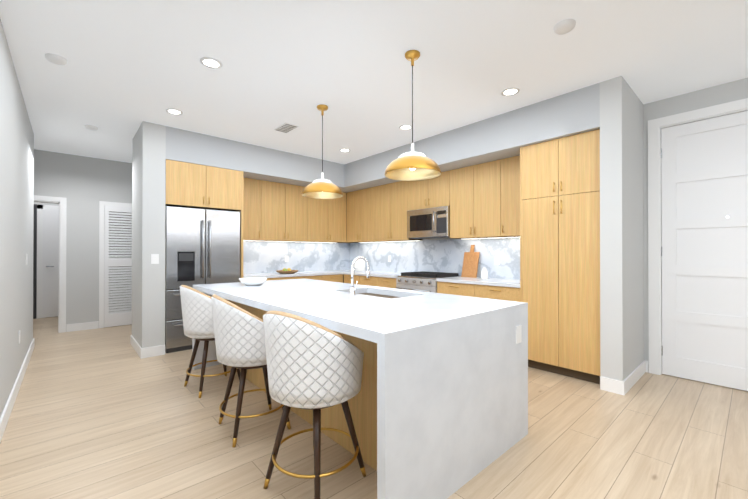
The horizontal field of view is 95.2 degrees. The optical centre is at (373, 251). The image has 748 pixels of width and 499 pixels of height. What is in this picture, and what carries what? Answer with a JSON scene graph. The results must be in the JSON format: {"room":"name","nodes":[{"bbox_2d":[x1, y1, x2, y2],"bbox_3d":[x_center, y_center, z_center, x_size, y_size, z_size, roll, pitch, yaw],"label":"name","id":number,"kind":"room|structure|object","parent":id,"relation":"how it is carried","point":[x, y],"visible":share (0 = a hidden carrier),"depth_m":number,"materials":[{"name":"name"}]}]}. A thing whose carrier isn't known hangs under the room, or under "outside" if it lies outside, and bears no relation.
{"room":"kitchen","nodes":[
{"label":"kitchen","id":0,"kind":"room"},
{"bbox_2d":[0,19,33,417],"bbox_3d":[-1.081,-0.160,0.577,0.150,2.850,10.600,0,0,-42],"label":"wall","id":1,"kind":"structure","parent":0,"point":[16,204],"depth_m":2.93,"materials":[{"name":"grey paint"}]},
{"bbox_2d":[0,338,34,441],"bbox_3d":[-1.091,1.206,0.705,0.014,0.120,10.414,0,0,-42],"label":"baseboard","id":2,"kind":"structure","parent":1,"relation":"attached to","point":[6,413],"depth_m":2.87,"materials":[{"name":"white paint"}]},
{"bbox_2d":[34,202,58,317],"bbox_3d":[-6.608,-0.133,6.601,2.300,2.850,0.150,0,0,-42],"label":"wall","id":3,"kind":"structure","parent":0,"point":[43,204],"depth_m":6.63,"materials":[{"name":"grey paint"}]},
{"bbox_2d":[33,204,36,318],"bbox_3d":[-6.678,0.192,6.426,0.465,2.200,0.015,0,0,-42],"label":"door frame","id":4,"kind":"structure","parent":3,"relation":"attached to","point":[35,261],"depth_m":6.56,"materials":[{"name":"black"}]},
{"bbox_2d":[42,209,58,317],"bbox_3d":[-6.189,0.229,6.806,0.600,2.110,0.098,0,0,-42],"label":"door","id":5,"kind":"structure","parent":3,"relation":"in","point":[50,261],"depth_m":6.68,"materials":[{"name":"white paint"}]},
{"bbox_2d":[34,149,131,327],"bbox_3d":[-4.793,-0.137,5.677,2.030,2.850,0.150,0,0,-42],"label":"wall","id":6,"kind":"structure","parent":0,"point":[87,184],"depth_m":5.59,"materials":[{"name":"grey paint"}]},
{"bbox_2d":[34,195,66,332],"bbox_3d":[-5.282,0.213,5.225,0.850,2.145,0.166,0,0,-42],"label":"door frame","id":7,"kind":"structure","parent":6,"relation":"attached to","point":[62,203],"depth_m":5.43,"materials":[{"name":"white paint"}]},
{"bbox_2d":[66,321,98,331],"bbox_3d":[-4.764,1.228,5.586,0.400,0.120,0.014,0,0,-42],"label":"baseboard","id":8,"kind":"structure","parent":6,"relation":"attached to","point":[87,325],"depth_m":5.58,"materials":[{"name":"white paint"}]},
{"bbox_2d":[99,201,131,327],"bbox_3d":[-4.398,0.221,5.917,0.570,2.135,0.016,0,0,-42],"label":"door frame","id":9,"kind":"structure","parent":6,"relation":"attached to","point":[101,203],"depth_m":5.74,"materials":[{"name":"white paint"}]},
{"bbox_2d":[104,205,131,326],"bbox_3d":[-4.378,0.251,5.894,0.434,2.057,0.074,0,0,-42],"label":"louvered closet door","id":10,"kind":"structure","parent":6,"relation":"in","point":[117,265],"depth_m":5.88,"materials":[{"name":"white paint"}]},
{"bbox_2d":[165,159,240,212],"bbox_3d":[-2.499,-0.872,4.856,0.942,0.563,0.736,0,0,-42],"label":"upper cabinet","id":11,"kind":"object","parent":0,"relation":"attached to","point":[188,185],"depth_m":4.55,"materials":[{"name":"brown wood"}]},
{"bbox_2d":[240,177,260,240],"bbox_3d":[-2.094,-0.667,5.478,0.431,0.968,0.348,0,0,-42],"label":"upper cabinet","id":12,"kind":"object","parent":0,"relation":"attached to","point":[250,215],"depth_m":5.38,"materials":[{"name":"brown wood"}]},
{"bbox_2d":[261,181,308,240],"bbox_3d":[-1.613,-0.665,5.909,0.861,0.968,0.348,0,0,-42],"label":"upper cabinet","id":13,"kind":"object","parent":0,"relation":"attached to","point":[284,210],"depth_m":5.75,"materials":[{"name":"brown wood"}]},
{"bbox_2d":[309,193,344,244],"bbox_3d":[-0.971,-0.662,6.484,0.862,0.968,0.348,0,0,-42],"label":"upper cabinet","id":14,"kind":"object","parent":0,"relation":"attached to","point":[326,216],"depth_m":6.36,"materials":[{"name":"brown wood"}]},
{"bbox_2d":[0,317,747,498],"bbox_3d":[-1.027,1.308,3.439,8.000,0.060,14.800,0,0,-42],"label":"floor","id":15,"kind":"structure","parent":0,"point":[105,413],"depth_m":2.30,"materials":[{"name":"brown wood"}]},
{"bbox_2d":[130,335,142,358],"bbox_3d":[-3.080,1.223,4.416,0.014,0.120,0.904,0,0,-42],"label":"baseboard","id":16,"kind":"structure","parent":15,"relation":"on","point":[133,342],"depth_m":4.33,"materials":[{"name":"white paint"}]},
{"bbox_2d":[132,121,165,347],"bbox_3d":[-2.990,-0.142,4.512,0.240,2.850,0.890,0,0,-42],"label":"wall pier","id":17,"kind":"object","parent":15,"relation":"on","point":[148,212],"visible":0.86,"depth_m":4.20,"materials":[{"name":"grey paint"}]},
{"bbox_2d":[151,254,158,263],"bbox_3d":[-2.684,0.091,4.184,0.080,0.120,0.006,0,0,-42],"label":"light switch","id":18,"kind":"object","parent":17,"relation":"attached to","point":[154,258],"depth_m":4.18,"materials":[{"name":"white plastic"}]},
{"bbox_2d":[165,206,239,352],"bbox_3d":[-2.474,0.359,4.820,0.922,1.850,0.758,0,0,-42],"label":"refrigerator","id":19,"kind":"object","parent":15,"relation":"on","point":[202,246],"visible":0.65,"depth_m":4.47,"materials":[{"name":"grey metal"}]},
{"bbox_2d":[180,285,240,397],"bbox_3d":[-1.531,0.789,3.229,0.541,0.982,0.535,0,0,44],"label":"bar stool","id":20,"kind":"object","parent":15,"relation":"on","point":[197,316],"visible":0.67,"depth_m":3.00,"materials":[{"name":"white fabric"}]},
{"bbox_2d":[211,294,290,446],"bbox_3d":[-0.887,0.786,2.480,0.535,0.982,0.542,0,0,-37],"label":"bar stool","id":21,"kind":"object","parent":15,"relation":"on","point":[239,338],"visible":0.79,"depth_m":2.25,"materials":[{"name":"white fabric"}]},
{"bbox_2d":[240,277,296,280],"bbox_3d":[-1.819,0.851,5.546,0.940,0.873,0.603,0,0,-42],"label":"base cabinet","id":22,"kind":"object","parent":15,"relation":"on","point":[269,278],"depth_m":5.43,"materials":[{"name":"brown wood"}]},
{"bbox_2d":[263,311,365,498],"bbox_3d":[-0.328,0.783,1.873,0.541,0.982,0.535,0,0,34],"label":"bar stool","id":23,"kind":"object","parent":15,"relation":"on","point":[316,368],"visible":1,"depth_m":1.66,"materials":[{"name":"white fabric"}]},
{"bbox_2d":[297,273,340,281],"bbox_3d":[-1.120,0.854,6.172,0.937,0.873,0.603,0,0,-42],"label":"base cabinet","id":24,"kind":"object","parent":15,"relation":"on","point":[336,277],"depth_m":6.06,"materials":[{"name":"brown wood"}]},
{"bbox_2d":[341,273,376,285],"bbox_3d":[-0.021,0.854,6.119,0.623,0.873,0.905,0,0,-42],"label":"base cabinet","id":25,"kind":"object","parent":15,"relation":"on","point":[371,281],"depth_m":5.89,"materials":[{"name":"brown wood"}]},
{"bbox_2d":[240,269,360,277],"bbox_3d":[-1.230,0.395,6.062,2.503,0.040,0.625,0,0,-42],"label":"countertop","id":26,"kind":"structure","parent":25,"relation":"on","point":[316,272],"depth_m":5.79,"materials":[{"name":"white stone"}]},
{"bbox_2d":[276,268,298,273],"bbox_3d":[-1.478,0.329,5.819,0.380,0.089,0.380,0,0,-42],"label":"fruit bowl","id":27,"kind":"object","parent":26,"relation":"on","point":[286,271],"visible":1,"depth_m":5.73,"materials":[{"name":"orange"}]},
{"bbox_2d":[354,259,365,270],"bbox_3d":[-0.282,0.239,6.636,0.250,0.275,0.200,0,0,-42],"label":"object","id":28,"kind":"object","parent":26,"relation":"on","point":[359,264],"visible":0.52,"depth_m":6.56,"materials":[{"name":"white ceramic"}]},
{"bbox_2d":[349,269,400,276],"bbox_3d":[0.123,0.395,5.944,0.645,0.040,1.355,0,0,-42],"label":"countertop","id":29,"kind":"structure","parent":25,"relation":"on","point":[373,272],"depth_m":5.79,"materials":[{"name":"white stone"}]},
{"bbox_2d":[192,283,527,498],"bbox_3d":[-0.451,0.844,3.053,1.380,0.866,3.046,0,0,-42],"label":"kitchen island","id":30,"kind":"object","parent":15,"relation":"on","point":[438,404],"depth_m":1.89,"materials":[{"name":"white stone"}]},
{"bbox_2d":[238,277,267,285],"bbox_3d":[-1.298,0.326,3.671,0.300,0.075,0.300,0,0,-42],"label":"bowl","id":31,"kind":"object","parent":30,"relation":"on","point":[252,281],"visible":1,"depth_m":3.58,"materials":[{"name":"white ceramic"}]},
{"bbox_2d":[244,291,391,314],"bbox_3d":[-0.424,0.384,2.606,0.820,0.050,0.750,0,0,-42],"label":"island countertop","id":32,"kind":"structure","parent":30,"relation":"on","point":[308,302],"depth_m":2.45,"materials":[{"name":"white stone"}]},
{"bbox_2d":[349,256,369,294],"bbox_3d":[-0.107,0.200,2.873,0.211,0.321,0.092,0,0,-42],"label":"faucet","id":33,"kind":"object","parent":32,"relation":"on","point":[352,290],"visible":1,"depth_m":2.83,"materials":[{"name":"silver metal"}]},
{"bbox_2d":[377,277,396,287],"bbox_3d":[0.433,0.852,5.613,0.623,0.873,0.453,0,0,-42],"label":"base cabinet","id":34,"kind":"object","parent":15,"relation":"on","point":[389,282],"depth_m":5.39,"materials":[{"name":"brown wood"}]},
{"bbox_2d":[396,271,460,292],"bbox_3d":[0.801,0.805,5.127,0.695,0.962,0.752,0,0,-42],"label":"range","id":35,"kind":"object","parent":15,"relation":"on","point":[424,281],"visible":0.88,"depth_m":4.93,"materials":[{"name":"silver metal"}]},
{"bbox_2d":[437,281,476,296],"bbox_3d":[1.288,0.847,4.659,0.623,0.873,0.582,0,0,-42],"label":"base cabinet","id":36,"kind":"object","parent":15,"relation":"on","point":[445,287],"depth_m":4.44,"materials":[{"name":"brown wood"}]},
{"bbox_2d":[437,277,516,288],"bbox_3d":[1.474,0.388,4.437,0.645,0.040,1.161,0,0,-42],"label":"countertop","id":37,"kind":"structure","parent":36,"relation":"on","point":[508,282],"depth_m":4.31,"materials":[{"name":"white stone"}]},
{"bbox_2d":[461,245,479,277],"bbox_3d":[1.391,0.137,4.899,0.128,0.464,0.240,0,0,-42],"label":"cutting board","id":38,"kind":"object","parent":37,"relation":"on","point":[470,263],"visible":0.96,"depth_m":4.88,"materials":[{"name":"brown wood"}]},
{"bbox_2d":[481,268,487,278],"bbox_3d":[1.486,0.292,4.595,0.090,0.150,0.090,0,0,-42],"label":"soap bottle","id":39,"kind":"object","parent":37,"relation":"on","point":[484,273],"visible":1,"depth_m":4.56,"materials":[{"name":"white ceramic"}]},
{"bbox_2d":[477,285,516,300],"bbox_3d":[1.676,0.845,4.226,0.623,0.873,0.581,0,0,-42],"label":"base cabinet","id":40,"kind":"object","parent":15,"relation":"on","point":[499,292],"depth_m":4.01,"materials":[{"name":"brown wood"}]},
{"bbox_2d":[517,129,600,383],"bbox_3d":[2.122,0.060,3.717,0.643,2.438,0.778,0,0,-42],"label":"tall cabinet","id":41,"kind":"object","parent":15,"relation":"on","point":[526,222],"depth_m":3.47,"materials":[{"name":"brown wood"}]},
{"bbox_2d":[600,76,643,380],"bbox_3d":[2.547,-0.147,3.459,1.040,2.850,0.170,0,0,-42],"label":"wall pier","id":42,"kind":"object","parent":15,"relation":"on","point":[621,242],"visible":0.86,"depth_m":3.15,"materials":[{"name":"grey paint"}]},
{"bbox_2d":[621,360,647,394],"bbox_3d":[2.554,1.218,3.322,0.904,0.120,0.035,0,0,-42],"label":"baseboard","id":43,"kind":"structure","parent":42,"relation":"attached to","point":[625,385],"depth_m":3.26,"materials":[{"name":"white paint"}]},
{"bbox_2d":[0,0,747,163],"bbox_3d":[-1.027,-1.602,3.452,8.000,0.060,14.800,0,0,-42],"label":"ceiling","id":44,"kind":"structure","parent":0,"point":[124,72],"depth_m":2.85,"materials":[{"name":"white paint"}]},
{"bbox_2d":[45,53,67,64],"bbox_3d":[-2.586,-1.560,2.779,0.135,0.030,0.135,0,0,42],"label":"smoke detector","id":45,"kind":"object","parent":44,"relation":"attached to","point":[53,58],"depth_m":2.75,"materials":[{"name":"white paint"}]},
{"bbox_2d":[84,125,97,130],"bbox_3d":[-3.552,-1.553,4.291,0.135,0.030,0.135,0,0,39],"label":"smoke detector","id":46,"kind":"object","parent":44,"relation":"attached to","point":[90,127],"depth_m":4.27,"materials":[{"name":"white paint"}]},
{"bbox_2d":[166,108,182,114],"bbox_3d":[-2.238,-1.566,3.830,0.169,0.008,0.169,0,0,42],"label":"recessed light","id":47,"kind":"object","parent":44,"relation":"in","point":[170,110],"depth_m":3.82,"materials":[{"name":"white paint"}]},
{"bbox_2d":[200,57,221,68],"bbox_3d":[-1.357,-1.571,2.847,0.169,0.008,0.169,0,0,42],"label":"recessed light","id":48,"kind":"object","parent":44,"relation":"in","point":[211,62],"depth_m":2.84,"materials":[{"name":"white paint"}]},
{"bbox_2d":[274,122,298,132],"bbox_3d":[-1.113,-1.562,4.328,0.180,0.011,0.320,0,0,-42],"label":"ceiling vent","id":49,"kind":"object","parent":44,"relation":"in","point":[285,127],"visible":1,"depth_m":4.31,"materials":[{"name":"white metal"}]},
{"bbox_2d":[301,104,342,198],"bbox_3d":[-0.559,-1.088,3.708,0.448,0.965,0.448,0,0,-42],"label":"pendant lamp","id":50,"kind":"object","parent":44,"relation":"hanging from","point":[322,188],"visible":1,"depth_m":3.65,"materials":[{"name":"gold metal"}]},
{"bbox_2d":[340,148,350,151],"bbox_3d":[-0.446,-1.560,5.261,0.169,0.008,0.169,0,0,39],"label":"recessed light","id":51,"kind":"object","parent":44,"relation":"in","point":[343,149],"depth_m":5.27,"materials":[{"name":"white paint"}]},
{"bbox_2d":[399,124,411,129],"bbox_3d":[0.401,-1.564,4.302,0.169,0.008,0.169,0,0,9],"label":"recessed light","id":52,"kind":"object","parent":44,"relation":"in","point":[404,127],"depth_m":4.30,"materials":[{"name":"white paint"}]},
{"bbox_2d":[385,50,440,180],"bbox_3d":[0.307,-1.093,2.725,0.448,0.965,0.448,0,0,-42],"label":"pendant lamp","id":53,"kind":"object","parent":44,"relation":"hanging from","point":[412,165],"visible":1,"depth_m":2.69,"materials":[{"name":"gold metal"}]},
{"bbox_2d":[501,87,519,95],"bbox_3d":[1.340,-1.568,3.358,0.169,0.008,0.169,0,0,42],"label":"recessed light","id":54,"kind":"object","parent":44,"relation":"in","point":[509,91],"depth_m":3.35,"materials":[{"name":"white paint"}]},
{"bbox_2d":[554,19,575,34],"bbox_3d":[1.329,-1.562,2.381,0.135,0.030,0.135,0,0,39],"label":"smoke detector","id":55,"kind":"object","parent":44,"relation":"attached to","point":[565,26],"depth_m":2.36,"materials":[{"name":"white paint"}]},
{"bbox_2d":[166,83,599,192],"bbox_3d":[-0.237,-1.363,4.233,3.480,0.410,4.690,0,0,-42],"label":"soffit","id":56,"kind":"structure","parent":0,"point":[506,134],"depth_m":4.44,"materials":[{"name":"grey paint"}]},
{"bbox_2d":[423,238,451,239],"bbox_3d":[1.135,-0.137,5.558,0.340,2.850,4.840,0,0,-42],"label":"wall","id":57,"kind":"structure","parent":0,"point":[438,239],"depth_m":5.43,"materials":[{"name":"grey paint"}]},
{"bbox_2d":[345,187,372,244],"bbox_3d":[-0.132,-0.662,6.456,0.348,0.968,0.809,0,0,-42],"label":"upper cabinet","id":58,"kind":"object","parent":57,"relation":"attached to","point":[359,203],"depth_m":6.37,"materials":[{"name":"brown wood"}]},
{"bbox_2d":[243,237,519,279],"bbox_3d":[-0.135,0.092,4.841,2.503,0.554,3.907,0,0,-42],"label":"backsplash","id":59,"kind":"structure","parent":57,"relation":"attached to","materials":[{"name":"white stone"}]},
{"bbox_2d":[373,181,424,240],"bbox_3d":[0.409,-0.665,5.852,0.348,0.968,0.811,0,0,-42],"label":"upper cabinet","id":60,"kind":"object","parent":57,"relation":"attached to","point":[391,200],"depth_m":5.72,"materials":[{"name":"brown wood"}]},
{"bbox_2d":[409,171,448,210],"bbox_3d":[0.941,-0.900,5.260,0.348,0.503,0.784,0,0,-42],"label":"upper cabinet","id":61,"kind":"object","parent":57,"relation":"attached to","point":[434,192],"depth_m":5.11,"materials":[{"name":"brown wood"}]},
{"bbox_2d":[407,206,449,238],"bbox_3d":[0.906,-0.427,5.226,0.440,0.434,0.776,0,0,-42],"label":"microwave","id":62,"kind":"object","parent":61,"relation":"attached to","point":[428,223],"visible":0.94,"depth_m":5.07,"materials":[{"name":"silver metal"}]},
{"bbox_2d":[449,160,500,240],"bbox_3d":[1.459,-0.670,4.680,0.348,0.968,0.769,0,0,-42],"label":"upper cabinet","id":63,"kind":"object","parent":57,"relation":"attached to","point":[474,190],"depth_m":4.54,"materials":[{"name":"brown wood"}]},
{"bbox_2d":[501,156,516,236],"bbox_3d":[1.844,-0.672,4.251,0.348,0.968,0.384,0,0,-42],"label":"upper cabinet","id":64,"kind":"object","parent":57,"relation":"attached to","point":[508,165],"depth_m":4.20,"materials":[{"name":"brown wood"}]},
{"bbox_2d":[643,101,657,371],"bbox_3d":[2.975,-0.146,3.648,0.150,2.850,0.120,0,0,-42],"label":"wall","id":65,"kind":"structure","parent":0,"point":[650,111],"depth_m":3.63,"materials":[{"name":"grey paint"}]},
{"bbox_2d":[658,78,747,117],"bbox_3d":[3.349,-1.438,3.237,0.150,0.270,1.000,0,0,-42],"label":"wall","id":66,"kind":"structure","parent":0,"point":[715,95],"depth_m":3.30,"materials":[{"name":"grey paint"}]},
{"bbox_2d":[648,98,747,374],"bbox_3d":[3.342,-0.053,3.224,0.168,2.660,1.160,0,0,-42],"label":"door frame","id":67,"kind":"structure","parent":66,"relation":"attached to","point":[656,126],"depth_m":3.55,"materials":[{"name":"white paint"}]},
{"bbox_2d":[661,111,747,390],"bbox_3d":[3.299,-0.005,3.197,0.098,2.548,0.968,0,0,-42],"label":"entry door","id":68,"kind":"structure","parent":66,"relation":"in","point":[704,193],"depth_m":3.31,"materials":[{"name":"white paint"}]}
]}

